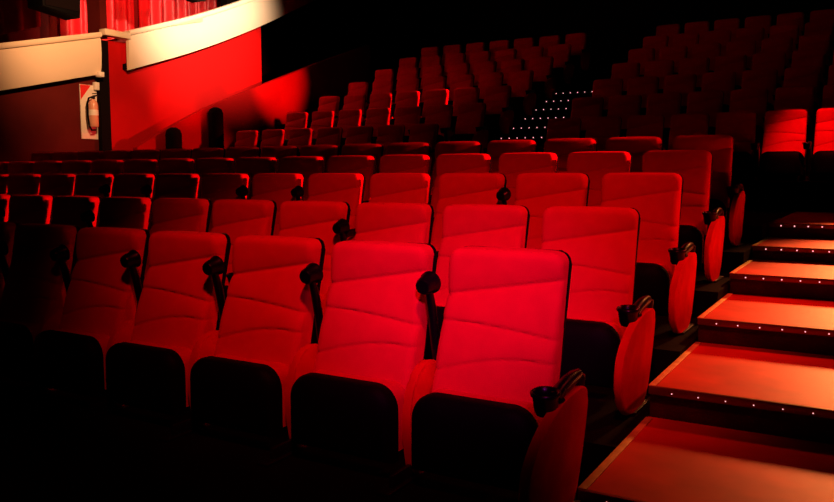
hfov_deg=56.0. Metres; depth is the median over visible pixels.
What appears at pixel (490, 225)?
seat
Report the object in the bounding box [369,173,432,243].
seat
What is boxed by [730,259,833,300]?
step
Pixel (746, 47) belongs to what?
seat
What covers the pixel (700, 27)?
seat
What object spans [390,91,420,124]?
seat
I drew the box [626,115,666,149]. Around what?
seat
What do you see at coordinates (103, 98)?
trim
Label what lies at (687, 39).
seat
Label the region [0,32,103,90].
balcony
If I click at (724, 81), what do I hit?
seat
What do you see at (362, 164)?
seat
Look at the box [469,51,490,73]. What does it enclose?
seat
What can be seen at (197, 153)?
seat
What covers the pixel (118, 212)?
seat
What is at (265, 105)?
parapet
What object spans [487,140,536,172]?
seat
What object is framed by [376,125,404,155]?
seat
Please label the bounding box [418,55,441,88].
seat
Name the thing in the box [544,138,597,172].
seat
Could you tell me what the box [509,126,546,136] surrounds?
stair step
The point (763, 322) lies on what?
step
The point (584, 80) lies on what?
stair step
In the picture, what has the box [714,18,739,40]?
seat
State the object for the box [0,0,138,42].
wall
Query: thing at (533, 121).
stair step
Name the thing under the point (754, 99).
seat
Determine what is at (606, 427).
platform
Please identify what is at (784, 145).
seat
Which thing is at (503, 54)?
seat
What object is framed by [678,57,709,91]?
seat
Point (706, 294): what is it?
platform
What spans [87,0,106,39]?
trim
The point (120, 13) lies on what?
curtain
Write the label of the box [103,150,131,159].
seat
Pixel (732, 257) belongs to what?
platform
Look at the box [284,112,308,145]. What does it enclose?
seat
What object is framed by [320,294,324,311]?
seat cushion
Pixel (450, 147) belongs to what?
seat
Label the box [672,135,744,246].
seat
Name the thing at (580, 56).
seat
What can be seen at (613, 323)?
seat cushion
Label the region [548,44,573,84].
seat
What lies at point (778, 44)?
seat
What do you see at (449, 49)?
seat
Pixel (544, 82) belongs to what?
seat
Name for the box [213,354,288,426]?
seat cushion
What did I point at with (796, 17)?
seat
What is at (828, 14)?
seat
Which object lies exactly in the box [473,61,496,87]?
seat
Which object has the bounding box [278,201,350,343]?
seat
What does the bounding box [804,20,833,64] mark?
seat
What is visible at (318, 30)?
wall
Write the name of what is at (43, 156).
seat
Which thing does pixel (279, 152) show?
seat
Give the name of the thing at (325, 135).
seat
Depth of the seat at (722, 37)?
15.36 m
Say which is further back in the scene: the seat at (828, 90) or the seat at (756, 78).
the seat at (756, 78)
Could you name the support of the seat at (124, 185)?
on the platform at (668, 346)
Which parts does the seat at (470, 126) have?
backrest, panel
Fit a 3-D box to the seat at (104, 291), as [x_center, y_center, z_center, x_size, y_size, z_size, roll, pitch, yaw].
[-1.759,0.348,4.216,0.608,0.919,0.538,4,7,33]
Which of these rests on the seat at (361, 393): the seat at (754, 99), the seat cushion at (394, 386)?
the seat cushion at (394, 386)
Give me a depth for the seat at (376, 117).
14.43 m
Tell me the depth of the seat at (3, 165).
10.48 m
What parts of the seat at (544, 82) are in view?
backrest, panel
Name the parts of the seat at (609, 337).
backrest, panel, armrest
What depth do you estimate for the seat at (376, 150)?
8.54 m
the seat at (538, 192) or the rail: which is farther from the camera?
the rail
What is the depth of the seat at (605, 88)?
13.32 m
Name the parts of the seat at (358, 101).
backrest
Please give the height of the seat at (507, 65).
0.919 m
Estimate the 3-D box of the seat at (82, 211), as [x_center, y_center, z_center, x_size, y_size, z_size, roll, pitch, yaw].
[-2.765,0.039,6.071,0.608,0.919,0.538,4,7,33]
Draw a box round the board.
[79,84,97,138]
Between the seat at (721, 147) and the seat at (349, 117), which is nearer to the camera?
the seat at (721, 147)
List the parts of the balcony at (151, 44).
rail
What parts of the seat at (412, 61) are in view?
backrest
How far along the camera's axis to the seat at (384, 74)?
18.04 m
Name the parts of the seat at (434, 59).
backrest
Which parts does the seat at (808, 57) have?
backrest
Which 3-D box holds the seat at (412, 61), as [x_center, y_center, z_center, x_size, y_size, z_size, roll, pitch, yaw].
[-0.272,-4.213,18.869,0.603,0.919,0.542,3,6,30]
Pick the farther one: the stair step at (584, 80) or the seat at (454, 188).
the stair step at (584, 80)
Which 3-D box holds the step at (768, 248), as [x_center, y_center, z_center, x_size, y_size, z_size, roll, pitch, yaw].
[3.850,0.506,6.157,2.166,1.092,1.090,3,6,30]
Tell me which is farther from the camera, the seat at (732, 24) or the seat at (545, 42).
the seat at (545, 42)
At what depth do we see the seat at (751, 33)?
15.06 m
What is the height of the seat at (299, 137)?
0.919 m
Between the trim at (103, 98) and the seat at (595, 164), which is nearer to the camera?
the seat at (595, 164)
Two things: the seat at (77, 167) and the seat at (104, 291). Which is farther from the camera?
the seat at (77, 167)
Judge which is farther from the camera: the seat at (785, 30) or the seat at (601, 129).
the seat at (785, 30)
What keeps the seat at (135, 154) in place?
on the platform at (732, 257)
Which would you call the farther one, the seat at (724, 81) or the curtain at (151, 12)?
the curtain at (151, 12)
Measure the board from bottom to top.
0.950 m
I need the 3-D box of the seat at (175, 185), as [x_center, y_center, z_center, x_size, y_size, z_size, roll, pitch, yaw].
[-2.240,-0.229,6.975,0.603,0.919,0.542,3,6,30]
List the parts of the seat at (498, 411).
backrest, panel, armrest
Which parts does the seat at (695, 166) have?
backrest, panel, armrest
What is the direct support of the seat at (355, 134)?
on the platform
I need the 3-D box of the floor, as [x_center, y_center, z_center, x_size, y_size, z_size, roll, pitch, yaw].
[-1.094,-0.021,11.043,11.330,1.209,3.250,3,6,30]
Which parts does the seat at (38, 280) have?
backrest, panel, armrest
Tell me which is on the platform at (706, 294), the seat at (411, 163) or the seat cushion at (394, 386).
the seat at (411, 163)
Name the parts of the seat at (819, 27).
backrest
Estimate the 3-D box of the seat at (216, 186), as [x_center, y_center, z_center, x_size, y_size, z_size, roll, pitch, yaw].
[-1.726,-0.199,6.669,0.608,0.919,0.538,4,7,33]
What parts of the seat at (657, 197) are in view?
backrest, panel, armrest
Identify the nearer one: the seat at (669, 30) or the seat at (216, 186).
the seat at (216, 186)
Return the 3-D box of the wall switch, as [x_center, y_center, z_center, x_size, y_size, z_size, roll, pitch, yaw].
[-5.730,-2.942,13.992,0.080,0.140,0.100,3,6,30]
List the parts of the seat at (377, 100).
backrest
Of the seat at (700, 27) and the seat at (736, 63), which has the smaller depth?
the seat at (736, 63)
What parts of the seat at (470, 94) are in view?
backrest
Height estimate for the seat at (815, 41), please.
0.919 m
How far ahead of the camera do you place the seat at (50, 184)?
7.99 m
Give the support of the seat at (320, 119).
on the platform
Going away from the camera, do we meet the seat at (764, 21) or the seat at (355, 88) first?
the seat at (764, 21)
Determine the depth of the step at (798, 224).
7.07 m
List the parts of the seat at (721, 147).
backrest, panel, armrest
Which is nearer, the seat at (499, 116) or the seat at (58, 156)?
the seat at (58, 156)
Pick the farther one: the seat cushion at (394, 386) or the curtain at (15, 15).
the curtain at (15, 15)
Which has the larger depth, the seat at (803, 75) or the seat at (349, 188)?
the seat at (803, 75)
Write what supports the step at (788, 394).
on the floor
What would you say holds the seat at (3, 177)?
on the platform at (668, 346)
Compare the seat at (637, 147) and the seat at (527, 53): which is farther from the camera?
the seat at (527, 53)
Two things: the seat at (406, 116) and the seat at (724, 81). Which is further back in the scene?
the seat at (406, 116)
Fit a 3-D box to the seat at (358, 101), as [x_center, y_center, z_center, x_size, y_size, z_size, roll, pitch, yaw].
[-1.340,-2.723,15.904,0.603,0.919,0.542,3,6,30]
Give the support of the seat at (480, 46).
on the platform
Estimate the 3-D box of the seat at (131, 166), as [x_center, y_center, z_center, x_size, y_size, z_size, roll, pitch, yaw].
[-3.236,-0.579,8.843,0.603,0.919,0.542,3,6,30]
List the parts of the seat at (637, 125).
backrest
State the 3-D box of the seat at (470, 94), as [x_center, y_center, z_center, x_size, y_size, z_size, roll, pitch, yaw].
[0.870,-2.600,14.618,0.603,0.919,0.542,3,6,30]
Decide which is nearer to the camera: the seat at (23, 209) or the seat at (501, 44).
the seat at (23, 209)
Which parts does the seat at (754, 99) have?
backrest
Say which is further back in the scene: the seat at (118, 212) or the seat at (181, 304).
the seat at (118, 212)
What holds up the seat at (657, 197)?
on the platform at (668, 346)
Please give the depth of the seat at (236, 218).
5.19 m
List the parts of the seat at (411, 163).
backrest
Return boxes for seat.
[0,162,8,173]
[0,174,9,193]
[0,194,12,221]
[0,223,79,402]
[7,174,42,194]
[7,195,54,224]
[8,161,35,173]
[31,152,53,160]
[33,227,149,420]
[34,161,62,173]
[39,174,76,196]
[50,196,101,262]
[53,152,78,160]
[61,160,92,174]
[74,174,114,222]
[78,151,104,160]
[91,160,124,174]
[98,197,153,232]
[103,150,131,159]
[105,230,230,441]
[112,174,156,199]
[123,159,158,175]
[131,149,160,159]
[142,198,211,288]
[150,173,201,229]
[154,158,195,196]
[160,149,191,158]
[190,235,325,466]
[192,148,225,173]
[195,158,235,198]
[200,173,251,231]
[211,199,276,329]
[225,147,260,172]
[235,130,258,146]
[236,157,278,198]
[252,173,305,235]
[260,129,285,156]
[261,146,298,172]
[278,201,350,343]
[280,156,324,200]
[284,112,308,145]
[287,128,313,155]
[291,240,440,497]
[300,145,339,172]
[307,173,365,240]
[310,111,334,144]
[316,127,342,155]
[318,96,340,126]
[327,155,375,202]
[336,94,365,126]
[337,109,362,153]
[341,82,368,114]
[342,144,383,173]
[345,126,372,144]
[354,202,433,243]
[362,93,392,125]
[365,80,393,118]
[365,108,391,143]
[368,69,394,103]
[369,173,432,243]
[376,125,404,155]
[379,154,431,204]
[386,142,430,155]
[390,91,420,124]
[391,78,419,117]
[393,67,418,103]
[394,57,418,90]
[394,106,421,142]
[409,123,438,175]
[412,246,587,501]
[418,47,439,76]
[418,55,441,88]
[419,65,443,101]
[419,76,446,116]
[420,89,449,123]
[425,104,453,142]
[425,204,529,359]
[430,141,481,203]
[431,154,491,222]
[431,173,510,259]
[441,44,461,65]
[443,53,465,77]
[445,63,469,89]
[448,74,473,105]
[450,103,488,153]
[451,87,479,132]
[465,42,485,62]
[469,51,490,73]
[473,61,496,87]
[478,72,502,102]
[484,85,513,134]
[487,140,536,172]
[489,40,509,60]
[494,49,516,71]
[498,152,558,204]
[500,58,524,84]
[507,70,535,115]
[513,38,534,58]
[514,173,589,248]
[521,46,542,69]
[529,56,555,98]
[537,118,580,151]
[539,35,560,55]
[540,206,654,414]
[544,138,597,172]
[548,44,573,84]
[565,33,589,70]
[567,151,631,206]
[570,97,603,137]
[585,116,621,150]
[592,78,622,116]
[600,172,696,334]
[605,136,662,172]
[607,95,641,136]
[611,62,639,94]
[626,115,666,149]
[627,76,658,114]
[628,48,654,76]
[642,150,724,282]
[643,35,668,60]
[644,60,673,92]
[646,93,681,148]
[656,24,680,45]
[659,45,687,74]
[663,74,696,113]
[668,113,709,149]
[672,32,698,57]
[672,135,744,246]
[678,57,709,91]
[684,21,709,43]
[686,90,723,134]
[692,42,720,71]
[701,71,735,111]
[703,30,730,55]
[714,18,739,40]
[714,54,746,89]
[715,111,760,180]
[726,40,755,69]
[729,88,767,146]
[736,27,763,53]
[741,68,777,110]
[745,15,771,38]
[752,51,785,88]
[759,109,812,180]
[761,37,792,68]
[769,24,798,58]
[774,86,815,149]
[776,12,804,49]
[783,66,822,114]
[791,48,827,99]
[798,34,832,81]
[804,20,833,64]
[810,9,833,49]
[811,108,833,175]
[822,84,833,107]
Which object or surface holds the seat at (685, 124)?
on the platform
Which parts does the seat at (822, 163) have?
backrest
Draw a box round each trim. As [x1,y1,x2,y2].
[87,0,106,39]
[96,40,111,150]
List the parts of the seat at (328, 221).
backrest, panel, armrest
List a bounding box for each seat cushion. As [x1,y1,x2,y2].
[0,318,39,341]
[56,329,109,388]
[129,340,191,406]
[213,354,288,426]
[313,370,404,450]
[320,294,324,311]
[431,389,542,425]
[567,318,622,341]
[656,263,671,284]
[695,226,703,261]
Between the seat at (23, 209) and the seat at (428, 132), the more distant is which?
the seat at (428, 132)
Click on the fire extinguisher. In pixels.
(92, 107)
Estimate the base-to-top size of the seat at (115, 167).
0.919 m
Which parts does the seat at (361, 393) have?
backrest, panel, armrest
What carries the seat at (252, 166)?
on the platform at (706, 294)
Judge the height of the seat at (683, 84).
0.919 m
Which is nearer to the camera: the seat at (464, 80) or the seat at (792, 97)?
the seat at (792, 97)
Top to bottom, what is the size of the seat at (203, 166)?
0.919 m
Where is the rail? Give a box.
[99,28,130,39]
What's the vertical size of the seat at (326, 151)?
0.919 m
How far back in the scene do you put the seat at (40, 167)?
9.88 m
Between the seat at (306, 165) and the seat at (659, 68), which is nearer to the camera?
the seat at (306, 165)
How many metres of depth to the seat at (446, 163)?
6.75 m
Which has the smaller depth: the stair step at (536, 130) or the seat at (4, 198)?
the seat at (4, 198)
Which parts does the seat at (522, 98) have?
backrest, panel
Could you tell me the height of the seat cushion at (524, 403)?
0.268 m
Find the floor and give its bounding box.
[704,210,795,241]
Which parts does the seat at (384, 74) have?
backrest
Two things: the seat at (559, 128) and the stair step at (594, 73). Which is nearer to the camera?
the seat at (559, 128)
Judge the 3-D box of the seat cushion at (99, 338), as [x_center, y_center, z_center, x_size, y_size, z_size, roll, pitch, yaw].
[-1.811,0.573,4.226,0.486,0.268,0.140,3,6,30]
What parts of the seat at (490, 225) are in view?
backrest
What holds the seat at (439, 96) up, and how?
on the platform
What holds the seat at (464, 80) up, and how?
on the platform
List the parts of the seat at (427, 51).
backrest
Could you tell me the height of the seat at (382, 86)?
0.919 m
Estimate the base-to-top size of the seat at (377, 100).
0.919 m
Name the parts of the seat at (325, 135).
backrest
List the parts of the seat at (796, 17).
backrest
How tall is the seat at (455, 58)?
0.919 m
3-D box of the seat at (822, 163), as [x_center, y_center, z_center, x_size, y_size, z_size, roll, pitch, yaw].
[5.228,-1.323,9.689,0.603,0.919,0.542,3,6,30]
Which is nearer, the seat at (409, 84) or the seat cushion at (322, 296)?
the seat cushion at (322, 296)
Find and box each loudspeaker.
[28,0,79,19]
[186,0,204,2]
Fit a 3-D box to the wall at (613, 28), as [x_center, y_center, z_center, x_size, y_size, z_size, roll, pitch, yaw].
[4.884,-4.542,20.509,15.700,9.000,0.200,3,6,30]
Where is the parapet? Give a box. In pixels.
[133,44,370,149]
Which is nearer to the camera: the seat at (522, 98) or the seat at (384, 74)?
the seat at (522, 98)
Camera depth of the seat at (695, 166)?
5.70 m
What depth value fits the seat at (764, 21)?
15.94 m
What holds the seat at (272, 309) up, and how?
on the platform
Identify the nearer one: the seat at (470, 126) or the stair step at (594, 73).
the seat at (470, 126)
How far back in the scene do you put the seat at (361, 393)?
3.26 m
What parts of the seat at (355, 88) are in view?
backrest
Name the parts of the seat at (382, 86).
backrest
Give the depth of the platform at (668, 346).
4.22 m
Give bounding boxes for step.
[497,136,545,146]
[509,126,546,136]
[521,116,570,126]
[532,107,571,116]
[542,99,572,108]
[552,91,592,99]
[562,83,592,91]
[570,76,610,84]
[578,416,833,501]
[579,69,611,77]
[649,342,833,444]
[697,293,833,355]
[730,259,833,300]
[752,236,833,262]
[769,211,833,238]
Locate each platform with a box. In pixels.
[580,382,650,473]
[649,315,697,381]
[691,271,729,316]
[696,240,756,272]
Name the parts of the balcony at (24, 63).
rail, corner bracket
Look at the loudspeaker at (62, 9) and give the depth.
12.85 m
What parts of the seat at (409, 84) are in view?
backrest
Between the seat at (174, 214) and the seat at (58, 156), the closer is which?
the seat at (174, 214)
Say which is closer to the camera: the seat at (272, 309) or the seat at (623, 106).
the seat at (272, 309)
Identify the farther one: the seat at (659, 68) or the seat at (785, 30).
the seat at (785, 30)
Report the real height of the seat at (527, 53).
0.919 m
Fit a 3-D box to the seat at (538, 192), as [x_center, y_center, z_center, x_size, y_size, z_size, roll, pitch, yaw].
[0.837,-0.050,5.115,0.603,0.919,0.542,3,6,30]
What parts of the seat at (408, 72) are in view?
backrest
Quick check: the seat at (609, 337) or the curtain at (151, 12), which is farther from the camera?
the curtain at (151, 12)
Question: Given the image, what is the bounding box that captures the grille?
[45,0,78,11]
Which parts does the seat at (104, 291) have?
backrest, panel, armrest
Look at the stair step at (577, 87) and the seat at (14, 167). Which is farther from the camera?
the stair step at (577, 87)
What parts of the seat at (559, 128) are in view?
armrest, backrest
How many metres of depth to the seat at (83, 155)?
11.12 m
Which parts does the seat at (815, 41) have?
backrest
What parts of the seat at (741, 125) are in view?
backrest, armrest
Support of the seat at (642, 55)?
on the platform
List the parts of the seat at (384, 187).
backrest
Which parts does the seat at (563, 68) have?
backrest, panel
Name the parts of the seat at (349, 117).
backrest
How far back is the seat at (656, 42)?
15.97 m
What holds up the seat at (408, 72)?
on the platform
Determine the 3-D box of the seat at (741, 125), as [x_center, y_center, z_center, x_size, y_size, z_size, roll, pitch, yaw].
[4.192,-1.381,10.292,0.603,0.919,0.542,3,6,30]
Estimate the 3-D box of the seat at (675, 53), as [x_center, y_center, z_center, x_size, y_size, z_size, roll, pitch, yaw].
[4.799,-3.413,14.722,0.603,0.919,0.542,3,6,30]
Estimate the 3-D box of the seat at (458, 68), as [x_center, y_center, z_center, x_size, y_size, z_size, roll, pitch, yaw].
[0.846,-3.635,17.023,0.603,0.919,0.542,3,6,30]
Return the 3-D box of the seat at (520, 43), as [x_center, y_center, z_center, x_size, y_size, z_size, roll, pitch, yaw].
[2.478,-4.576,18.464,0.603,0.919,0.542,3,6,30]
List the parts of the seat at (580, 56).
backrest, panel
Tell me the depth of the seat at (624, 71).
14.20 m
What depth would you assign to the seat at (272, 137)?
14.38 m
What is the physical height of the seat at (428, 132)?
0.919 m
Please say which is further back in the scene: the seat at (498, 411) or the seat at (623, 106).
the seat at (623, 106)
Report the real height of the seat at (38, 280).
0.919 m
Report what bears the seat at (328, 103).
on the platform
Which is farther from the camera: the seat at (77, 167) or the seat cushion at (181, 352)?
the seat at (77, 167)
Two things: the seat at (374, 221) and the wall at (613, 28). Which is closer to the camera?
the seat at (374, 221)
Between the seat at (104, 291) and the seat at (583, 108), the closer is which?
the seat at (104, 291)
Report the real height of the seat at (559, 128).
0.919 m
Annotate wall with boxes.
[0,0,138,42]
[0,26,261,161]
[221,0,380,83]
[381,0,833,79]
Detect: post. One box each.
[165,127,181,148]
[208,107,223,147]
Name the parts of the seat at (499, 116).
backrest, panel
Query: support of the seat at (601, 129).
on the platform
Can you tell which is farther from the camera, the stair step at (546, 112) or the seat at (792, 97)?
the stair step at (546, 112)
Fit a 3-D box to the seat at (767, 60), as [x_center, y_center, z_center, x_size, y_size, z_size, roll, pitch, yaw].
[5.813,-2.840,12.936,0.603,0.919,0.542,3,6,30]
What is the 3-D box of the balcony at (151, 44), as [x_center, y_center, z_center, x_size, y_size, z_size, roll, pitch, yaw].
[-2.736,-6.162,18.622,0.165,4.835,10.270,3,6,30]
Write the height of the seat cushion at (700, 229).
0.268 m
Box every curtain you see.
[0,0,40,34]
[60,0,133,40]
[138,0,220,27]
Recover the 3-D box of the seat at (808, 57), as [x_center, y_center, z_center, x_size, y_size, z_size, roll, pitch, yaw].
[6.331,-2.811,12.634,0.603,0.919,0.542,3,6,30]
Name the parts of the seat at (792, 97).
backrest, armrest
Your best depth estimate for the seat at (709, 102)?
11.53 m
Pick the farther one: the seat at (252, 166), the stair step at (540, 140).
the stair step at (540, 140)
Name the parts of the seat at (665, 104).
backrest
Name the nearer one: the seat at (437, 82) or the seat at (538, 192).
the seat at (538, 192)
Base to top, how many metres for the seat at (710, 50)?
0.919 m
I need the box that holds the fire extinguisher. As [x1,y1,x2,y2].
[86,93,98,130]
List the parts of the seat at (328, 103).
backrest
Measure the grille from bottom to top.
0.560 m
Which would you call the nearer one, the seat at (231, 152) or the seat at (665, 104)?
the seat at (231, 152)
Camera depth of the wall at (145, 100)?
14.72 m
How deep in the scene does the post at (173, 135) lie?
14.55 m
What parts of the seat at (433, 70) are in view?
backrest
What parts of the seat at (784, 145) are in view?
backrest, armrest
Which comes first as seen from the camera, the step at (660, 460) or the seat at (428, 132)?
the step at (660, 460)
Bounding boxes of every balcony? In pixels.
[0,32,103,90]
[124,0,314,69]
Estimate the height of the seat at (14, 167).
0.919 m
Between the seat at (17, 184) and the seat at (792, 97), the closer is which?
the seat at (17, 184)
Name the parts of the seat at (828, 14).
backrest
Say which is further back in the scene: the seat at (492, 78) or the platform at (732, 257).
the seat at (492, 78)
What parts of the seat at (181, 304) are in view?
backrest, panel, armrest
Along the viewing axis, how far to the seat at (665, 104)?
11.83 m
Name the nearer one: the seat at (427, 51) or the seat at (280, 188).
the seat at (280, 188)
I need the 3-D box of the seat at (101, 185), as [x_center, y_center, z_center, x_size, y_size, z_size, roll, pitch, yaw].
[-3.253,-0.290,7.618,0.608,0.919,0.538,4,7,33]
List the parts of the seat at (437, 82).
backrest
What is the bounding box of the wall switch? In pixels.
[92,82,99,90]
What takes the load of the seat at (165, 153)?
on the platform at (732, 257)
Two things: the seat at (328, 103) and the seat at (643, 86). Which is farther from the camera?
the seat at (328, 103)
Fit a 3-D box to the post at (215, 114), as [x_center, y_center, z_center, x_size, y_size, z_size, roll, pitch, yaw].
[-4.001,-2.145,15.625,0.400,1.420,0.400,3,6,30]
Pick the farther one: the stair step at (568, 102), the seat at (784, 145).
the stair step at (568, 102)
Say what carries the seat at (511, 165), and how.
on the platform at (706, 294)
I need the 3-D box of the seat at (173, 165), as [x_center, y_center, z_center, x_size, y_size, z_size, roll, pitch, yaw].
[-2.729,-0.548,8.523,0.603,0.919,0.542,3,6,30]
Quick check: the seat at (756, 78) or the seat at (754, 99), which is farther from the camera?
the seat at (756, 78)
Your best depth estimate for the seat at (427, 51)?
19.85 m
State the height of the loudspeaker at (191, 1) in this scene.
3.630 m
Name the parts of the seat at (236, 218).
backrest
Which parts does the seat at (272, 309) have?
backrest, panel, armrest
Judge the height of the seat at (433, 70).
0.919 m
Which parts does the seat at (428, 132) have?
backrest, panel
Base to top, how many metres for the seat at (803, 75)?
0.919 m
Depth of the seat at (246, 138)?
14.70 m
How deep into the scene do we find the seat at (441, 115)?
13.76 m

